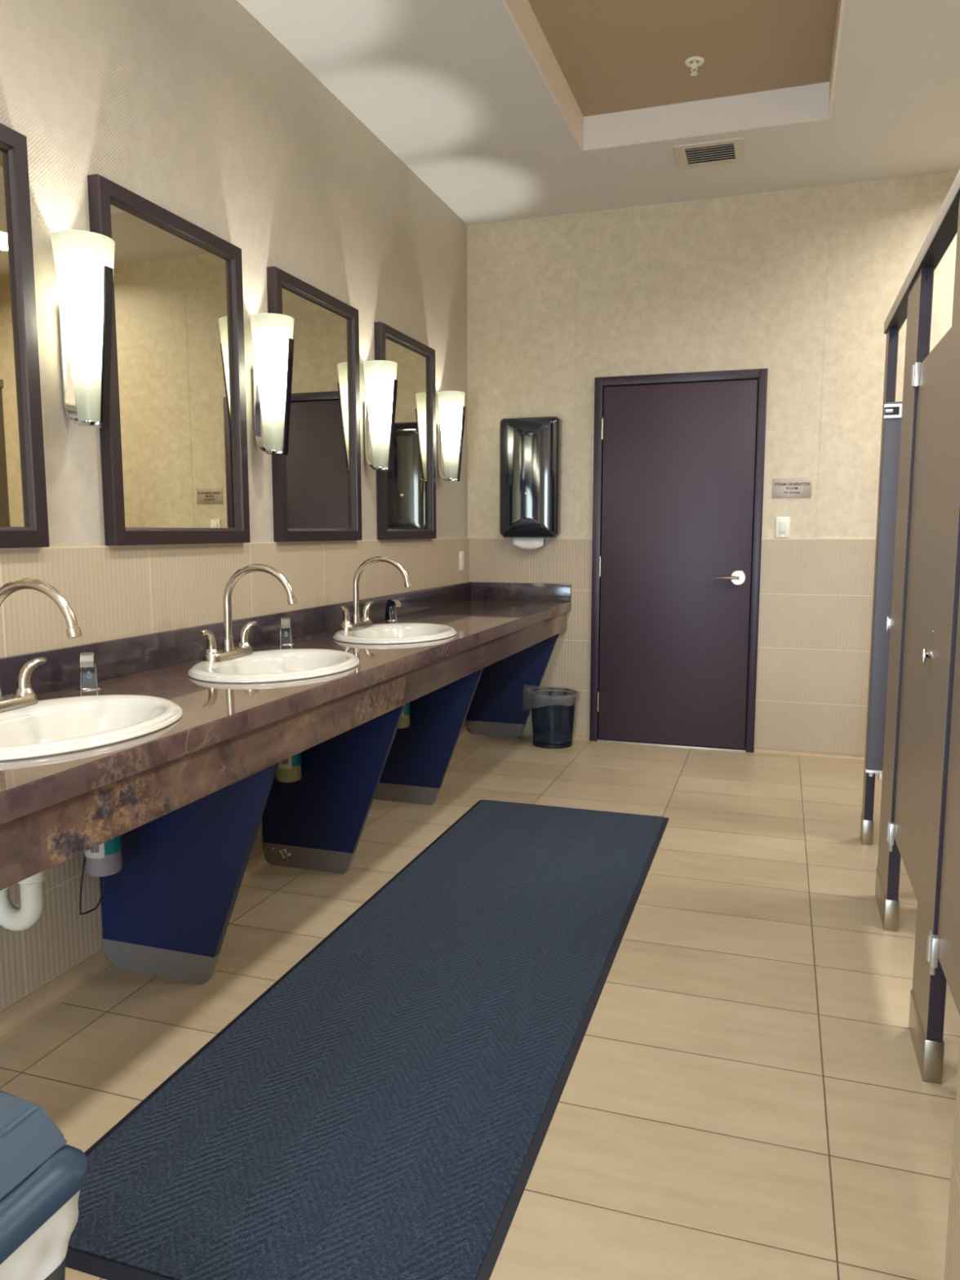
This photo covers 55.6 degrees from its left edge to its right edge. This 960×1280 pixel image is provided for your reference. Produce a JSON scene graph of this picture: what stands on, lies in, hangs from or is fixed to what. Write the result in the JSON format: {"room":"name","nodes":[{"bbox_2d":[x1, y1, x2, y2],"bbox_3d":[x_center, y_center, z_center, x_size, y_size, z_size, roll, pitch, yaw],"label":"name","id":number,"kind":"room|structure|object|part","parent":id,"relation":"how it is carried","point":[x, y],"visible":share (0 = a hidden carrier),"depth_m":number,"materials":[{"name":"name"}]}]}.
{"room":"public restroom","nodes":[
{"label":"public restroom","id":0,"kind":"room"},
{"bbox_2d":[0,0,468,1012],"bbox_3d":[-1.297,-0.625,2.079,0.121,3.478,7.700,2,7,18],"label":"wall","id":1,"kind":"structure","parent":0,"point":[194,108],"depth_m":2.99,"materials":[{"name":"paint"}]},
{"bbox_2d":[0,123,49,547],"bbox_3d":[-1.248,-0.706,1.991,0.038,1.012,0.702,2,7,18],"label":"wall mirror","id":2,"kind":"object","parent":1,"relation":"attached to","point":[24,518],"visible":1,"depth_m":2.27,"materials":[{"name":"brown wood"}]},
{"bbox_2d":[0,148,27,526],"bbox_3d":[-1.258,-0.706,1.994,0.018,0.916,0.606,2,7,18],"label":"mirror glass","id":3,"kind":"object","parent":2,"relation":"attached to","point":[13,375],"depth_m":2.26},
{"bbox_2d":[50,230,115,427],"bbox_3d":[-1.038,-0.809,2.413,0.157,0.483,0.155,2,7,18],"label":"wall sconce","id":4,"kind":"object","parent":1,"relation":"attached to","point":[84,260],"visible":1,"depth_m":2.37,"materials":[{"name":"white glass"}]},
{"bbox_2d":[87,173,250,545],"bbox_3d":[-0.951,-0.813,2.888,0.038,1.012,0.702,2,7,18],"label":"wall mirror","id":5,"kind":"object","parent":1,"relation":"attached to","point":[174,446],"visible":0.94,"depth_m":2.85,"materials":[{"name":"brown mirror"}]},
{"bbox_2d":[110,202,237,528],"bbox_3d":[-0.961,-0.814,2.891,0.018,0.916,0.606,2,7,18],"label":"mirror glass","id":6,"kind":"object","parent":5,"relation":"attached to","point":[175,295],"depth_m":2.86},
{"bbox_3d":[-1.260,-0.203,2.065,0.011,0.004,7.600,2,7,18],"label":"edge trim","id":7,"kind":"part","parent":1,"relation":"part of","materials":[{"name":"tile"}]},
{"bbox_2d":[0,582,471,695],"bbox_3d":[-0.801,-0.041,3.443,0.020,0.108,4.750,2,7,18],"label":"backsplash","id":8,"kind":"structure","parent":1,"relation":"attached to","point":[114,658],"depth_m":2.91,"materials":[{"name":"stone"}]},
{"bbox_2d":[0,725,471,1041],"bbox_3d":[-1.239,0.985,2.200,0.036,0.052,7.600,2,7,18],"label":"baseboard","id":9,"kind":"structure","parent":1,"relation":"attached to","point":[22,1012],"depth_m":2.50,"materials":[{"name":"tile"}]},
{"bbox_2d":[249,313,293,455],"bbox_3d":[-0.745,-0.914,3.297,0.157,0.483,0.155,2,7,18],"label":"wall sconce","id":10,"kind":"object","parent":1,"relation":"attached to","point":[273,340],"visible":1,"depth_m":3.25,"materials":[{"name":"white glass"}]},
{"bbox_2d":[266,266,362,542],"bbox_3d":[-0.663,-0.917,3.759,0.038,1.012,0.702,2,7,18],"label":"wall mirror","id":11,"kind":"object","parent":1,"relation":"attached to","point":[317,487],"visible":0.89,"depth_m":3.75,"materials":[{"name":"brown mirror"}]},
{"bbox_2d":[281,286,353,528],"bbox_3d":[-0.672,-0.918,3.763,0.018,0.916,0.606,2,7,18],"label":"mirror glass","id":12,"kind":"object","parent":11,"relation":"attached to","point":[319,464],"depth_m":3.76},
{"bbox_2d":[363,360,397,471],"bbox_3d":[-0.453,-1.020,4.178,0.157,0.483,0.155,2,7,18],"label":"wall sconce","id":13,"kind":"object","parent":1,"relation":"attached to","point":[380,381],"visible":1,"depth_m":4.14,"materials":[{"name":"white glass"}]},
{"bbox_2d":[373,321,436,539],"bbox_3d":[-0.368,-1.024,4.650,0.038,1.012,0.702,2,7,18],"label":"wall mirror","id":14,"kind":"object","parent":1,"relation":"attached to","point":[406,494],"visible":0.89,"depth_m":4.67,"materials":[{"name":"brown mirror"}]},
{"bbox_2d":[385,337,429,528],"bbox_3d":[-0.377,-1.024,4.653,0.018,0.916,0.606,2,7,18],"label":"mirror glass","id":15,"kind":"object","parent":14,"relation":"attached to","point":[407,483],"depth_m":4.67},
{"bbox_2d":[437,391,466,481],"bbox_3d":[-0.158,-1.127,5.072,0.157,0.483,0.155,2,7,18],"label":"wall sconce","id":16,"kind":"object","parent":1,"relation":"attached to","point":[451,406],"visible":1,"depth_m":5.03,"materials":[{"name":"white glass"}]},
{"bbox_2d":[458,551,463,570],"bbox_3d":[-0.111,-0.480,5.526,0.008,0.114,0.076,2,7,18],"label":"wall outlet","id":17,"kind":"object","parent":1,"relation":"attached to","point":[460,553],"visible":1,"depth_m":5.51,"materials":[{"name":"white plastic"}]},
{"bbox_2d":[461,554,463,567],"bbox_3d":[-0.108,-0.480,5.525,0.002,0.078,0.034,2,7,18],"label":"socket","id":18,"kind":"object","parent":17,"relation":"attached to","point":[462,555],"depth_m":5.53,"materials":[{"name":"white plastic"}]},
{"bbox_2d":[0,733,959,1279],"bbox_3d":[0.525,1.129,1.633,3.750,0.100,7.600,2,7,18],"label":"floor","id":19,"kind":"structure","parent":0,"point":[744,1095],"depth_m":2.30,"materials":[{"name":"tile"}]},
{"bbox_2d":[0,1089,90,1279],"bbox_3d":[-0.713,0.838,0.922,0.508,0.648,0.404,2,7,18],"label":"trash can","id":20,"kind":"object","parent":19,"relation":"on","point":[42,1176],"visible":1,"depth_m":0.94,"materials":[{"name":"plastic"}]},
{"bbox_2d":[0,1089,67,1200],"bbox_3d":[-0.709,0.539,0.898,0.431,0.050,0.356,2,7,18],"label":"lid","id":21,"kind":"object","parent":20,"relation":"attached to","point":[31,1144],"depth_m":0.97,"materials":[{"name":"plastic"}]},
{"bbox_3d":[-0.713,0.578,0.891,0.508,0.032,0.404,2,7,18],"label":"lid","id":22,"kind":"part","parent":20,"relation":"part of","materials":[{"name":"plastic"}]},
{"bbox_2d":[99,762,279,983],"bbox_3d":[-0.812,0.557,2.539,0.600,0.820,0.028,2,7,18],"label":"panel","id":23,"kind":"object","parent":19,"relation":"on","point":[167,912],"visible":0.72,"depth_m":2.55,"materials":[{"name":"blue laminate"}]},
{"bbox_3d":[-0.917,0.919,2.617,0.379,0.084,0.028,2,7,18],"label":"kick plate","id":24,"kind":"part","parent":23,"relation":"part of","materials":[{"name":"silver metal"}]},
{"bbox_2d":[262,704,405,874],"bbox_3d":[-0.540,0.459,3.360,0.600,0.820,0.029,2,7,18],"label":"panel","id":25,"kind":"object","parent":19,"relation":"on","point":[316,821],"visible":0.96,"depth_m":3.37,"materials":[{"name":"blue laminate"}]},
{"bbox_2d":[0,582,571,890],"bbox_3d":[-0.501,0.056,3.355,0.652,0.280,4.750,2,7,18],"label":"countertop","id":26,"kind":"structure","parent":25,"relation":"on","point":[55,809],"depth_m":2.44,"materials":[{"name":"stone"}]},
{"bbox_2d":[0,577,81,711],"bbox_3d":[-1.046,0.016,1.985,0.263,0.300,0.293,-6,9,-41],"label":"faucet","id":27,"kind":"object","parent":26,"relation":"on","point":[24,695],"visible":1,"depth_m":1.99,"materials":[{"name":"silver metal"}]},
{"bbox_3d":[-1.096,0.147,2.052,0.060,0.023,0.231,2,7,18],"label":"plate","id":28,"kind":"part","parent":27,"relation":"part of","materials":[{"name":"silver metal"}]},
{"bbox_3d":[-1.062,0.086,2.149,0.045,0.082,0.083,2,7,18],"label":"handle","id":29,"kind":"part","parent":27,"relation":"part of","materials":[{"name":"silver metal"}]},
{"bbox_2d":[77,652,101,690],"bbox_3d":[-1.048,0.083,2.437,0.058,0.101,0.082,-2,7,-20],"label":"soap dispenser","id":30,"kind":"object","parent":26,"relation":"on","point":[88,676],"visible":1,"depth_m":2.44,"materials":[{"name":"silver metal"}]},
{"bbox_2d":[0,694,182,761],"bbox_3d":[-0.923,0.251,1.976,0.478,0.166,0.628,2,7,18],"label":"sink","id":31,"kind":"object","parent":26,"relation":"in","point":[58,726],"visible":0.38,"depth_m":2.10,"materials":[{"name":"white ceramic"}]},
{"bbox_2d":[0,869,46,930],"bbox_3d":[-1.087,0.483,2.039,0.384,0.324,0.076,2,7,18],"label":"drain pipe","id":32,"kind":"object","parent":31,"relation":"attached to","point":[12,917],"visible":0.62,"depth_m":2.00,"materials":[{"name":"white plastic"}]},
{"bbox_2d":[84,835,122,876],"bbox_3d":[-1.018,0.412,2.445,0.094,0.440,0.094,2,7,18],"label":"soap bottle","id":33,"kind":"object","parent":26,"relation":"hanging from","point":[104,860],"visible":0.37,"depth_m":2.43,"materials":[{"name":"white plastic"}]},
{"bbox_2d":[79,855,105,915],"bbox_3d":[-1.050,0.651,2.469,0.007,0.171,0.103,2,7,18],"label":"cable","id":34,"kind":"object","parent":33,"relation":"hanging from","point":[84,860],"visible":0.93,"depth_m":2.44,"materials":[{"name":"black plastic"}]},
{"bbox_2d":[200,564,297,662],"bbox_3d":[-0.757,-0.088,2.857,0.263,0.300,0.293,-6,9,-41],"label":"faucet","id":35,"kind":"object","parent":26,"relation":"on","point":[228,651],"visible":1,"depth_m":2.88,"materials":[{"name":"silver metal"}]},
{"bbox_3d":[-0.841,0.006,2.816,0.045,0.082,0.083,2,7,18],"label":"handle","id":36,"kind":"part","parent":35,"relation":"part of","materials":[{"name":"silver metal"}]},
{"bbox_3d":[-0.807,0.043,2.925,0.060,0.023,0.231,2,7,18],"label":"plate","id":37,"kind":"part","parent":35,"relation":"part of","materials":[{"name":"silver metal"}]},
{"bbox_3d":[-0.773,-0.019,3.022,0.045,0.082,0.083,2,7,18],"label":"handle","id":38,"kind":"part","parent":35,"relation":"part of","materials":[{"name":"silver metal"}]},
{"bbox_3d":[-0.700,-0.101,2.872,0.263,0.279,0.037,2,7,18],"label":"spout","id":39,"kind":"part","parent":35,"relation":"part of","materials":[{"name":"silver metal"}]},
{"bbox_2d":[187,648,359,683],"bbox_3d":[-0.633,0.146,2.853,0.478,0.166,0.628,2,7,18],"label":"sink","id":40,"kind":"object","parent":26,"relation":"in","point":[282,664],"visible":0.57,"depth_m":2.91,"materials":[{"name":"white ceramic"}]},
{"bbox_2d":[278,617,293,644],"bbox_3d":[-0.727,-0.033,3.409,0.058,0.101,0.082,-2,7,-14],"label":"soap dispenser","id":41,"kind":"object","parent":26,"relation":"on","point":[285,628],"visible":1,"depth_m":3.41,"materials":[{"name":"silver metal"}]},
{"bbox_2d":[275,752,302,782],"bbox_3d":[-0.702,0.297,3.321,0.094,0.440,0.094,2,7,18],"label":"soap bottle","id":42,"kind":"object","parent":26,"relation":"attached to","point":[289,770],"visible":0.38,"depth_m":3.30,"materials":[{"name":"yellow plastic"}]},
{"bbox_2d":[339,555,411,631],"bbox_3d":[-0.467,-0.193,3.735,0.263,0.300,0.293,-6,9,-41],"label":"faucet","id":43,"kind":"object","parent":26,"relation":"on","point":[365,621],"visible":1,"depth_m":3.75,"materials":[{"name":"silver metal"}]},
{"bbox_3d":[-0.551,-0.099,3.693,0.045,0.082,0.083,2,7,18],"label":"handle","id":44,"kind":"part","parent":43,"relation":"part of","materials":[{"name":"silver metal"}]},
{"bbox_3d":[-0.517,-0.062,3.802,0.060,0.023,0.231,2,7,18],"label":"plate","id":45,"kind":"part","parent":43,"relation":"part of","materials":[{"name":"silver metal"}]},
{"bbox_3d":[-0.483,-0.124,3.899,0.045,0.082,0.083,2,7,18],"label":"handle","id":46,"kind":"part","parent":43,"relation":"part of","materials":[{"name":"silver metal"}]},
{"bbox_2d":[384,599,400,620],"bbox_3d":[-0.417,-0.144,4.332,0.082,0.101,0.058,6,9,40],"label":"soap dispenser","id":47,"kind":"object","parent":26,"relation":"on","point":[390,615],"visible":1,"depth_m":4.33,"materials":[{"name":"silver metal"}]},
{"bbox_2d":[332,622,457,644],"bbox_3d":[-0.342,0.041,3.730,0.478,0.166,0.628,2,7,18],"label":"sink","id":48,"kind":"object","parent":26,"relation":"in","point":[393,633],"visible":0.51,"depth_m":3.79,"materials":[{"name":"white ceramic"}]},
{"bbox_2d":[397,702,410,728],"bbox_3d":[-0.366,0.179,4.141,0.094,0.440,0.094,2,7,18],"label":"soap bottle","id":49,"kind":"object","parent":26,"relation":"attached to","point":[404,722],"visible":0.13,"depth_m":4.13,"materials":[{"name":"yellow plastic"}]},
{"bbox_3d":[-0.645,0.821,3.438,0.379,0.084,0.028,2,7,18],"label":"kick plate","id":50,"kind":"part","parent":25,"relation":"part of","materials":[{"name":"silver metal"}]},
{"bbox_2d":[65,800,669,1279],"bbox_3d":[-0.023,0.930,2.835,0.883,0.010,2.840,2,7,18],"label":"floor mat","id":51,"kind":"object","parent":19,"relation":"on","point":[384,1109],"visible":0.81,"depth_m":2.07,"materials":[{"name":"carpet"}]},
{"bbox_2d":[373,668,483,804],"bbox_3d":[-0.259,0.358,4.209,0.600,0.820,0.028,2,7,18],"label":"panel","id":52,"kind":"object","parent":19,"relation":"on","point":[420,753],"visible":0.55,"depth_m":4.21,"materials":[{"name":"blue laminate"}]},
{"bbox_3d":[-0.364,0.719,4.287,0.379,0.084,0.028,2,7,18],"label":"kick plate","id":53,"kind":"part","parent":52,"relation":"part of","materials":[{"name":"silver metal"}]},
{"bbox_2d":[466,633,559,737],"bbox_3d":[0.203,0.191,5.603,0.600,0.820,0.028,2,7,18],"label":"panel","id":54,"kind":"object","parent":19,"relation":"on","point":[501,704],"visible":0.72,"depth_m":5.62,"materials":[{"name":"blue laminate"}]},
{"bbox_3d":[0.097,0.552,5.681,0.379,0.084,0.028,2,7,18],"label":"kick plate","id":55,"kind":"part","parent":54,"relation":"part of","materials":[{"name":"silver metal"}]},
{"bbox_2d":[528,688,577,748],"bbox_3d":[0.419,0.445,5.428,0.336,0.357,0.307,2,7,18],"label":"wastebasket","id":56,"kind":"object","parent":19,"relation":"on","point":[551,737],"visible":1,"depth_m":5.39,"materials":[{"name":"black plastic"}]},
{"bbox_2d":[533,739,572,748],"bbox_3d":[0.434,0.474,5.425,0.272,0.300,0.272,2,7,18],"label":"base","id":57,"kind":"object","parent":56,"relation":"attached to","point":[552,741],"depth_m":5.35,"materials":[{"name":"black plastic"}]},
{"bbox_2d":[859,328,898,844],"bbox_3d":[1.587,-0.184,3.624,0.041,2.034,0.096,2,7,18],"label":"pilaster","id":58,"kind":"object","parent":19,"relation":"on","point":[866,835],"visible":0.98,"depth_m":3.63,"materials":[{"name":"powder-coated painted metal"},{"name":"stainless steel"}]},
{"bbox_2d":[865,401,902,781],"bbox_3d":[1.803,-0.165,3.483,0.546,1.474,0.040,2,7,18],"label":"door","id":59,"kind":"structure","parent":58,"relation":"attached to","point":[893,410],"depth_m":3.54,"materials":[{"name":"powder-coated painted metal"}]},
{"bbox_2d":[875,267,934,931],"bbox_3d":[1.354,-0.099,2.919,0.041,2.034,0.295,2,7,18],"label":"pilaster","id":60,"kind":"object","parent":19,"relation":"on","point":[920,296],"visible":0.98,"depth_m":2.87,"materials":[{"name":"powder-coated painted metal"},{"name":"stainless steel"}]},
{"bbox_2d":[885,616,891,631],"bbox_3d":[1.378,-0.055,3.073,0.012,0.050,0.027,2,7,18],"label":"door latch","id":61,"kind":"object","parent":60,"relation":"attached to","point":[888,618],"depth_m":3.07,"materials":[{"name":"silver metal"}]},
{"bbox_3d":[1.381,-0.055,3.072,0.004,0.040,0.027,2,7,18],"label":"plate","id":62,"kind":"part","parent":61,"relation":"part of","materials":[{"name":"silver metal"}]},
{"bbox_2d":[885,326,951,900],"bbox_3d":[1.212,-0.044,2.509,0.051,1.491,0.614,2,7,18],"label":"door","id":63,"kind":"structure","parent":60,"relation":"attached to","point":[931,376],"depth_m":2.49,"materials":[{"name":"brown powder-coated painted metal"}]},
{"bbox_3d":[1.120,0.039,2.282,0.022,0.034,0.026,2,7,18],"label":"latch knob","id":64,"kind":"part","parent":63,"relation":"part of","materials":[{"name":"silver metal"}]},
{"bbox_2d":[884,168,959,333],"bbox_3d":[1.208,-1.075,2.360,0.053,0.046,2.520,2,7,18],"label":"headrail","id":65,"kind":"object","parent":60,"relation":"on","point":[944,228],"visible":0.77,"depth_m":2.50,"materials":[{"name":"metal"}]},
{"bbox_2d":[908,195,959,1084],"bbox_3d":[1.082,-0.001,2.098,0.041,2.034,0.246,2,7,18],"label":"pilaster","id":66,"kind":"object","parent":19,"relation":"on","point":[928,992],"visible":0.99,"depth_m":2.09,"materials":[{"name":"powder-coated painted metal"},{"name":"stainless steel"}]},
{"bbox_2d":[925,584,959,1016],"bbox_3d":[0.948,0.052,1.710,0.051,1.491,0.614,2,7,18],"label":"door","id":67,"kind":"structure","parent":66,"relation":"attached to","point":[945,946],"depth_m":1.95,"materials":[{"name":"plastic laminate"},{"name":"metal"}]},
{"bbox_3d":[0.953,0.030,1.695,0.024,1.437,0.593,2,7,18],"label":"door panel","id":68,"kind":"part","parent":67,"relation":"part of","materials":[{"name":"brown metal"}]},
{"bbox_2d":[236,0,959,224],"bbox_3d":[0.493,-2.074,1.313,3.850,0.182,7.700,2,7,18],"label":"ceiling","id":69,"kind":"structure","parent":0,"point":[504,110],"depth_m":3.89,"materials":[{"name":"paint"}]},
{"bbox_3d":[0.117,-2.169,1.462,1.124,0.030,5.792,2,7,18],"label":"panel","id":70,"kind":"part","parent":69,"relation":"part of","materials":[{"name":"paint"}]},
{"bbox_2d":[684,56,704,75],"bbox_3d":[0.904,-2.412,3.841,0.080,0.052,0.080,2,7,18],"label":"sprinkler","id":71,"kind":"object","parent":69,"relation":"attached to","point":[694,65],"visible":1,"depth_m":3.83,"materials":[{"name":"white metal"}]},
{"bbox_2d":[673,137,746,169],"bbox_3d":[1.112,-2.347,4.402,0.320,0.012,0.275,2,7,18],"label":"ceiling vent","id":72,"kind":"object","parent":69,"relation":"in","point":[732,150],"visible":1,"depth_m":4.39,"materials":[{"name":"metal"}]},
{"bbox_2d":[466,170,958,755],"bbox_3d":[1.721,-0.984,5.076,3.970,3.478,0.121,2,7,18],"label":"wall","id":73,"kind":"structure","parent":0,"point":[802,286],"depth_m":5.08,"materials":[{"name":"paint"}]},
{"bbox_2d":[499,416,562,537],"bbox_3d":[0.297,-0.964,5.418,0.370,0.704,0.152,2,7,18],"label":"dispenser","id":74,"kind":"object","parent":73,"relation":"attached to","point":[531,447],"visible":1,"depth_m":5.35,"materials":[{"name":"black plastic"}]},
{"bbox_2d":[512,537,544,549],"bbox_3d":[0.289,-0.584,5.465,0.198,0.082,0.016,2,7,18],"label":"paper towel","id":75,"kind":"object","parent":74,"relation":"hanging from","point":[526,543],"visible":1,"depth_m":5.46,"materials":[{"name":"white paper"}]},
{"bbox_3d":[1.714,-0.562,5.070,3.750,0.004,0.011,2,7,18],"label":"edge trim","id":76,"kind":"part","parent":73,"relation":"part of","materials":[{"name":"tile"}]},
{"bbox_2d":[589,368,768,752],"bbox_3d":[1.122,-0.438,5.266,0.956,2.148,0.140,2,7,18],"label":"door","id":77,"kind":"structure","parent":73,"relation":"in","point":[679,458],"depth_m":5.26,"materials":[{"name":"metal"}]},
{"bbox_3d":[1.389,-0.351,5.144,0.153,0.027,0.058,2,7,18],"label":"lever","id":78,"kind":"part","parent":77,"relation":"part of","materials":[{"name":"silver metal"}]},
{"bbox_2d":[520,730,864,760],"bbox_3d":[1.726,0.638,5.194,3.714,0.029,0.020,2,7,18],"label":"baseboard","id":79,"kind":"structure","parent":73,"relation":"attached to","point":[580,737],"depth_m":5.18,"materials":[{"name":"tile"}]},
{"bbox_2d":[775,516,790,537],"bbox_3d":[1.684,-0.628,5.069,0.074,0.114,0.012,2,7,18],"label":"light switch","id":80,"kind":"object","parent":73,"relation":"attached to","point":[782,524],"visible":1,"depth_m":5.07,"materials":[{"name":"white plastic"}]},
{"bbox_2d":[772,478,812,497],"bbox_3d":[1.724,-0.840,5.034,0.204,0.104,0.006,2,7,18],"label":"sign plaque","id":81,"kind":"object","parent":73,"relation":"attached to","point":[782,487],"visible":1,"depth_m":5.03,"materials":[{"name":"metal"}]},
{"bbox_2d":[943,1044,959,1279],"bbox_3d":[0.222,-0.216,-0.502,0.146,3.078,3.687,2,7,18],"label":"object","id":82,"kind":"structure","parent":0,"point":[952,1266],"depth_m":1.38,"materials":[{"name":"beige"}]}
]}

